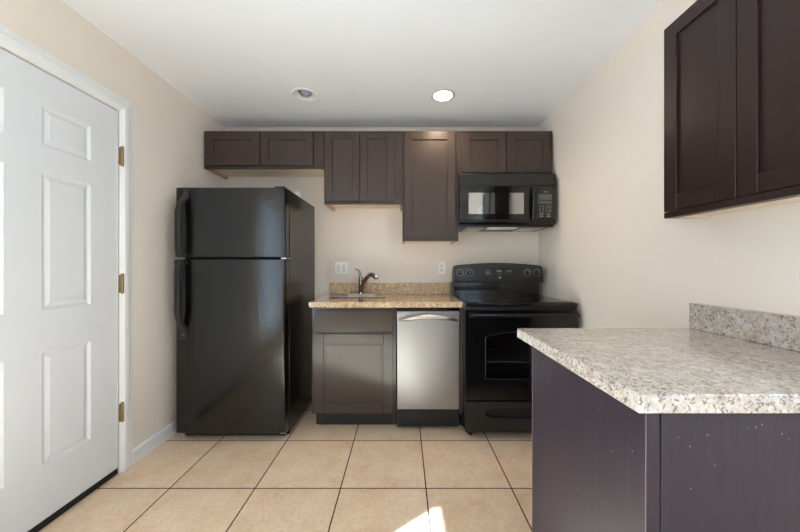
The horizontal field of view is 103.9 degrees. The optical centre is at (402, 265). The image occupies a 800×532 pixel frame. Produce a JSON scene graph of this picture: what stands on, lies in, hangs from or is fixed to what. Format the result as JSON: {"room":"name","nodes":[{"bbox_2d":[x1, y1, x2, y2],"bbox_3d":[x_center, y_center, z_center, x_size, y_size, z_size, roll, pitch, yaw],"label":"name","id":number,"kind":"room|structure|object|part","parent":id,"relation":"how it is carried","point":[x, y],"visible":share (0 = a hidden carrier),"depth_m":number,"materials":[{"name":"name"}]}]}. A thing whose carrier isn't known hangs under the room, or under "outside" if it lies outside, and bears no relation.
{"room":"kitchen","nodes":[
{"label":"kitchen","id":0,"kind":"room"},
{"bbox_2d":[0,0,224,471],"bbox_3d":[-1.685,-0.139,-0.180,0.140,2.638,6.040,0,0,0],"label":"wall","id":1,"kind":"structure","parent":0,"point":[169,128],"depth_m":1.98,"materials":[{"name":"paint"}]},
{"bbox_2d":[0,48,123,531],"bbox_3d":[-1.605,0.149,1.328,0.114,2.053,0.938,0,0,0],"label":"door","id":2,"kind":"structure","parent":1,"relation":"in","point":[58,142],"depth_m":1.45,"materials":[{"name":"white paint"}]},
{"bbox_2d":[0,24,132,473],"bbox_3d":[-1.666,0.106,1.315,0.138,2.147,1.094,0,0,0],"label":"door frame","id":3,"kind":"structure","parent":1,"relation":"attached to","point":[9,40],"depth_m":1.79,"materials":[{"name":"white paint"}]},
{"bbox_2d":[133,420,175,464],"bbox_3d":[-1.608,1.136,2.349,0.014,0.088,0.978,0,0,0],"label":"baseboard","id":4,"kind":"structure","parent":1,"relation":"attached to","point":[144,448],"depth_m":2.01,"materials":[{"name":"white paint"}]},
{"bbox_2d":[38,401,531,531],"bbox_3d":[-0.193,1.240,-0.180,3.124,0.120,6.320,0,0,0],"label":"floor","id":5,"kind":"structure","parent":0,"point":[314,477],"depth_m":1.68,"materials":[{"name":"tile"}]},
{"bbox_2d":[174,186,314,435],"bbox_3d":[-1.151,0.323,2.406,0.735,1.715,0.768,0,0,0],"label":"refrigerator","id":6,"kind":"object","parent":5,"relation":"on","point":[244,284],"visible":0.99,"depth_m":2.08,"materials":[{"name":"black metal"}]},
{"bbox_3d":[-1.466,0.225,2.059,0.057,0.530,0.075,0,0,0],"label":"handle","id":7,"kind":"part","parent":6,"relation":"part of","materials":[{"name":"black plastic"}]},
{"bbox_3d":[-1.451,-0.292,2.059,0.059,0.459,0.075,0,0,0],"label":"handle","id":8,"kind":"part","parent":6,"relation":"part of","materials":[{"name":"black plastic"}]},
{"bbox_3d":[-1.153,0.535,2.123,0.731,1.158,0.075,0,0,0],"label":"fridge door","id":9,"kind":"part","parent":6,"relation":"part of","materials":[{"name":"black metal"}]},
{"bbox_3d":[-1.153,-0.291,2.123,0.731,0.464,0.075,0,0,0],"label":"freezer door","id":10,"kind":"part","parent":6,"relation":"part of","materials":[{"name":"black metal"}]},
{"bbox_2d":[312,308,396,424],"bbox_3d":[-0.349,0.738,2.519,0.598,0.884,0.617,0,0,0],"label":"base cabinet","id":11,"kind":"object","parent":5,"relation":"on","point":[354,350],"visible":0.88,"depth_m":2.21,"materials":[{"name":"brown paint"}]},
{"bbox_3d":[-0.350,0.391,2.220,0.556,0.153,0.018,0,0,0],"label":"drawer","id":12,"kind":"part","parent":11,"relation":"part of","materials":[{"name":"brown paint"}]},
{"bbox_3d":[-0.350,0.759,2.220,0.556,0.558,0.019,0,0,0],"label":"door","id":13,"kind":"part","parent":11,"relation":"part of","materials":[{"name":"brown paint"}]},
{"bbox_2d":[309,283,462,307],"bbox_3d":[-0.122,0.222,2.522,1.086,0.144,0.634,0,0,0],"label":"countertop","id":14,"kind":"structure","parent":11,"relation":"on","point":[398,295],"depth_m":2.61,"materials":[{"name":"beige stone"}]},
{"bbox_2d":[329,297,385,298],"bbox_3d":[-0.363,0.350,2.510,0.441,0.190,0.168,0,0,0],"label":"sink","id":15,"kind":"object","parent":14,"relation":"in","point":[331,297],"visible":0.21,"depth_m":2.58,"materials":[{"name":"grey metal"}]},
{"bbox_2d":[346,268,377,294],"bbox_3d":[-0.317,0.136,2.693,0.348,0.235,0.167,0,0,33],"label":"faucet","id":16,"kind":"object","parent":14,"relation":"on","point":[362,281],"visible":0.98,"depth_m":2.70,"materials":[{"name":"grey metal"}]},
{"bbox_3d":[-0.366,0.248,2.725,0.264,0.011,0.054,0,0,0],"label":"deck plate","id":17,"kind":"part","parent":16,"relation":"part of","materials":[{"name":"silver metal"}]},
{"bbox_3d":[-0.327,0.148,2.672,0.038,0.164,0.152,0,0,-37],"label":"spout","id":18,"kind":"part","parent":16,"relation":"part of","materials":[{"name":"silver metal"}]},
{"bbox_2d":[397,308,458,425],"bbox_3d":[0.177,0.739,2.475,0.445,0.882,0.651,0,0,0],"label":"dishwasher","id":19,"kind":"object","parent":5,"relation":"on","point":[427,338],"visible":0.98,"depth_m":2.21,"materials":[{"name":"silver metal"}]},
{"bbox_2d":[397,409,457,425],"bbox_3d":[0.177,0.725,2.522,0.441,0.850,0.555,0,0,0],"label":"toe kick","id":20,"kind":"object","parent":19,"relation":"in","point":[405,417],"depth_m":2.25,"materials":[{"name":"black plastic"}]},
{"bbox_3d":[0.177,0.364,2.179,0.414,0.057,0.060,0,0,0],"label":"handle","id":21,"kind":"part","parent":19,"relation":"part of","materials":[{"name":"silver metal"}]},
{"bbox_2d":[458,308,461,424],"bbox_3d":[0.412,0.739,2.521,0.018,0.883,0.598,0,0,0],"label":"end panel","id":22,"kind":"object","parent":5,"relation":"on","point":[460,309],"visible":0.34,"depth_m":2.22,"materials":[{"name":"brown wood"}]},
{"bbox_2d":[451,263,579,434],"bbox_3d":[0.804,0.578,2.431,0.769,1.205,0.738,0,0,0],"label":"electric range","id":23,"kind":"object","parent":5,"relation":"on","point":[498,299],"visible":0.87,"depth_m":2.12,"materials":[{"name":"black metal"}]},
{"bbox_3d":[0.805,1.022,2.141,0.762,0.207,0.054,0,0,0],"label":"storage drawer","id":24,"kind":"part","parent":23,"relation":"part of","materials":[{"name":"black metal"}]},
{"bbox_3d":[0.797,0.055,2.600,0.233,0.050,0.005,0,0,0],"label":"touch panel","id":25,"kind":"part","parent":23,"relation":"part of","materials":[{"name":"black ceramic"}]},
{"bbox_2d":[452,295,577,306],"bbox_3d":[0.805,0.264,2.409,0.767,0.026,0.582,0,0,0],"label":"cooktop","id":26,"kind":"object","parent":23,"relation":"in","point":[468,300],"depth_m":2.18,"materials":[{"name":"black glass"}]},
{"bbox_3d":[0.805,0.289,2.147,0.758,0.024,0.045,0,0,0],"label":"vent trim","id":27,"kind":"part","parent":23,"relation":"part of","materials":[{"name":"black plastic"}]},
{"bbox_2d":[464,310,579,399],"bbox_3d":[0.805,0.604,2.390,0.762,0.600,0.658,0,0,0],"label":"oven","id":28,"kind":"object","parent":23,"relation":"in","point":[497,363],"depth_m":2.11,"materials":[{"name":"black metal"}]},
{"bbox_2d":[532,347,799,531],"bbox_3d":[0.864,0.741,0.929,0.728,0.879,0.568,0,0,0],"label":"base cabinet","id":29,"kind":"object","parent":5,"relation":"on","point":[600,464],"visible":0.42,"depth_m":0.65,"materials":[{"name":"brown paint"}]},
{"bbox_3d":[0.515,0.741,0.929,0.028,0.879,0.568,0,0,0],"label":"panel","id":30,"kind":"part","parent":29,"relation":"part of","materials":[{"name":"brown paint"}]},
{"bbox_2d":[517,303,799,412],"bbox_3d":[0.853,0.227,0.973,0.750,0.145,0.678,0,0,0],"label":"countertop","id":31,"kind":"structure","parent":29,"relation":"on","point":[728,359],"depth_m":0.86,"materials":[{"name":"beige stone"}]},
{"bbox_3d":[0.881,0.741,0.656,0.694,0.879,0.019,0,0,0],"label":"panel","id":32,"kind":"part","parent":29,"relation":"part of","materials":[{"name":"brown paint"}]},
{"bbox_2d":[62,0,661,126],"bbox_3d":[-0.193,-1.408,-0.180,3.124,0.300,6.320,0,0,0],"label":"ceiling","id":33,"kind":"structure","parent":0,"point":[368,63],"depth_m":1.84,"materials":[{"name":"paint"}]},
{"bbox_2d":[291,87,318,101],"bbox_3d":[-0.721,-1.327,2.303,0.196,0.151,0.196,0,0,0],"label":"recessed light","id":34,"kind":"object","parent":33,"relation":"in","point":[301,94],"visible":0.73,"depth_m":2.31,"materials":[{"name":"white paint"}]},
{"bbox_3d":[-0.720,-1.303,2.305,0.066,0.078,0.067,0,0,0],"label":"bulb","id":35,"kind":"part","parent":34,"relation":"part of","materials":[{"name":"blue"}]},
{"bbox_2d":[431,89,454,101],"bbox_3d":[0.296,-1.325,2.312,0.176,0.155,0.176,0,0,0],"label":"recessed light","id":36,"kind":"object","parent":33,"relation":"in","point":[442,95],"visible":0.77,"depth_m":2.30,"materials":[{"name":"white"}]},
{"bbox_3d":[0.296,-1.288,2.312,0.132,0.080,0.132,0,0,0],"label":"bulb","id":37,"kind":"part","parent":36,"relation":"part of","materials":[{"name":"white glass"}]},
{"bbox_2d":[225,127,537,299],"bbox_3d":[-0.193,-0.139,2.910,3.124,2.638,0.140,0,0,0],"label":"wall","id":38,"kind":"structure","parent":0,"point":[369,240],"depth_m":2.84,"materials":[{"name":"paint"}]},
{"bbox_2d":[204,131,323,178],"bbox_3d":[-1.122,-0.939,2.675,0.968,0.305,0.329,0,0,0],"label":"upper cabinet","id":39,"kind":"object","parent":38,"relation":"attached to","point":[227,154],"visible":0.94,"depth_m":2.52,"materials":[{"name":"brown wood"}]},
{"bbox_3d":[-1.370,-0.944,2.519,0.440,0.268,0.019,0,0,0],"label":"door","id":40,"kind":"part","parent":39,"relation":"part of","materials":[{"name":"brown wood"}]},
{"bbox_3d":[-1.122,-0.816,2.693,0.934,0.012,0.288,0,0,0],"label":"panel","id":41,"kind":"part","parent":39,"relation":"part of","materials":[{"name":"brown wood"}]},
{"bbox_3d":[-0.933,-0.944,2.519,0.422,0.268,0.019,0,0,0],"label":"door","id":42,"kind":"part","parent":39,"relation":"part of","materials":[{"name":"brown wood"}]},
{"bbox_2d":[335,262,347,274],"bbox_3d":[-0.559,0.021,2.834,0.116,0.116,0.010,0,0,0],"label":"switch plate","id":43,"kind":"object","parent":38,"relation":"attached to","point":[341,268],"visible":1,"depth_m":2.83,"materials":[{"name":"white plastic"}]},
{"bbox_2d":[324,131,401,210],"bbox_3d":[-0.322,-0.794,2.675,0.632,0.593,0.329,0,0,0],"label":"upper cabinet","id":44,"kind":"object","parent":38,"relation":"attached to","point":[363,169],"visible":0.98,"depth_m":2.52,"materials":[{"name":"brown wood"}]},
{"bbox_3d":[-0.487,-0.800,2.519,0.274,0.556,0.019,0,0,0],"label":"door","id":45,"kind":"part","parent":44,"relation":"part of","materials":[{"name":"brown wood"}]},
{"bbox_3d":[-0.322,-0.528,2.693,0.598,0.012,0.288,0,0,0],"label":"panel","id":46,"kind":"part","parent":44,"relation":"part of","materials":[{"name":"brown wood"}]},
{"bbox_3d":[-0.207,-0.800,2.519,0.274,0.556,0.019,0,0,0],"label":"door","id":47,"kind":"part","parent":44,"relation":"part of","materials":[{"name":"brown wood"}]},
{"bbox_2d":[330,283,449,293],"bbox_3d":[-0.120,0.202,2.828,1.080,0.104,0.023,0,0,0],"label":"backsplash","id":48,"kind":"structure","parent":38,"relation":"attached to","point":[335,288],"depth_m":2.82,"materials":[{"name":"beige stone"}]},
{"bbox_2d":[402,131,457,243],"bbox_3d":[0.222,-0.646,2.675,0.453,0.890,0.329,0,0,0],"label":"upper cabinet","id":49,"kind":"object","parent":38,"relation":"attached to","point":[429,158],"visible":0.99,"depth_m":2.52,"materials":[{"name":"brown wood"}]},
{"bbox_3d":[0.222,-0.216,2.693,0.419,0.012,0.288,0,0,0],"label":"panel","id":50,"kind":"part","parent":49,"relation":"part of","materials":[{"name":"brown wood"}]},
{"bbox_2d":[438,262,444,273],"bbox_3d":[0.350,0.016,2.834,0.069,0.114,0.010,0,0,0],"label":"wall outlet","id":51,"kind":"object","parent":38,"relation":"attached to","point":[441,265],"visible":1,"depth_m":2.83,"materials":[{"name":"white plastic"}]},
{"bbox_2d":[458,131,551,174],"bbox_3d":[0.826,-0.914,2.675,0.754,0.354,0.329,0,0,0],"label":"upper cabinet","id":52,"kind":"object","parent":38,"relation":"attached to","point":[478,151],"visible":0.78,"depth_m":2.51,"materials":[{"name":"brown wood"}]},
{"bbox_3d":[0.650,-0.914,2.519,0.356,0.328,0.019,0,0,0],"label":"door","id":53,"kind":"part","parent":52,"relation":"part of","materials":[{"name":"brown wood"}]},
{"bbox_2d":[458,173,555,231],"bbox_3d":[0.819,-0.517,2.608,0.751,0.438,0.425,0,0,0],"label":"microwave","id":54,"kind":"object","parent":52,"relation":"attached to","point":[487,202],"visible":0.99,"depth_m":2.44,"materials":[{"name":"black plastic"}]},
{"bbox_3d":[0.739,-0.492,2.457,0.590,0.261,0.034,0,0,0],"label":"door","id":55,"kind":"part","parent":54,"relation":"part of","materials":[{"name":"black glass"}]},
{"bbox_3d":[1.010,-0.492,2.418,0.030,0.251,0.045,0,0,0],"label":"handle","id":56,"kind":"part","parent":54,"relation":"part of","materials":[{"name":"black ceramic"}]},
{"bbox_3d":[1.115,-0.492,2.457,0.156,0.261,0.034,0,0,0],"label":"control panel","id":57,"kind":"part","parent":54,"relation":"part of","materials":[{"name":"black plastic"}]},
{"bbox_3d":[1.009,-0.914,2.519,0.350,0.328,0.019,0,0,0],"label":"door","id":58,"kind":"part","parent":52,"relation":"part of","materials":[{"name":"brown wood"}]},
{"bbox_2d":[460,305,464,429],"bbox_3d":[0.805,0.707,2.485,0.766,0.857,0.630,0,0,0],"label":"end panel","id":59,"kind":"object","parent":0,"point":[462,416],"depth_m":2.18,"materials":[{"name":"metal"}]},
{"bbox_2d":[538,0,799,327],"bbox_3d":[1.299,-0.139,-0.180,0.140,2.638,6.040,0,0,0],"label":"wall","id":60,"kind":"structure","parent":0,"point":[611,250],"depth_m":1.63,"materials":[{"name":"paint"}]},
{"bbox_2d":[664,0,799,218],"bbox_3d":[1.143,-0.574,0.993,0.170,0.766,0.555,0,0,0],"label":"upper cabinet","id":61,"kind":"object","parent":60,"relation":"attached to","point":[732,67],"visible":1,"depth_m":1.01,"materials":[{"name":"brown wood"}]},
{"bbox_3d":[1.067,-0.588,1.133,0.019,0.739,0.274,0,0,0],"label":"door","id":62,"kind":"part","parent":61,"relation":"part of","materials":[{"name":"brown wood"}]},
{"bbox_3d":[1.162,-0.201,1.000,0.130,0.022,0.536,0,0,0],"label":"panel","id":63,"kind":"part","parent":61,"relation":"part of","materials":[{"name":"brown wood"}]},
{"bbox_3d":[1.067,-0.588,0.854,0.019,0.739,0.276,0,0,0],"label":"door","id":64,"kind":"part","parent":61,"relation":"part of","materials":[{"name":"brown wood"}]},
{"bbox_2d":[689,303,799,351],"bbox_3d":[1.212,0.207,0.973,0.032,0.105,0.673,0,0,0],"label":"backsplash","id":65,"kind":"structure","parent":60,"relation":"attached to","point":[767,328],"depth_m":1.08,"materials":[{"name":"beige stone"}]}
]}

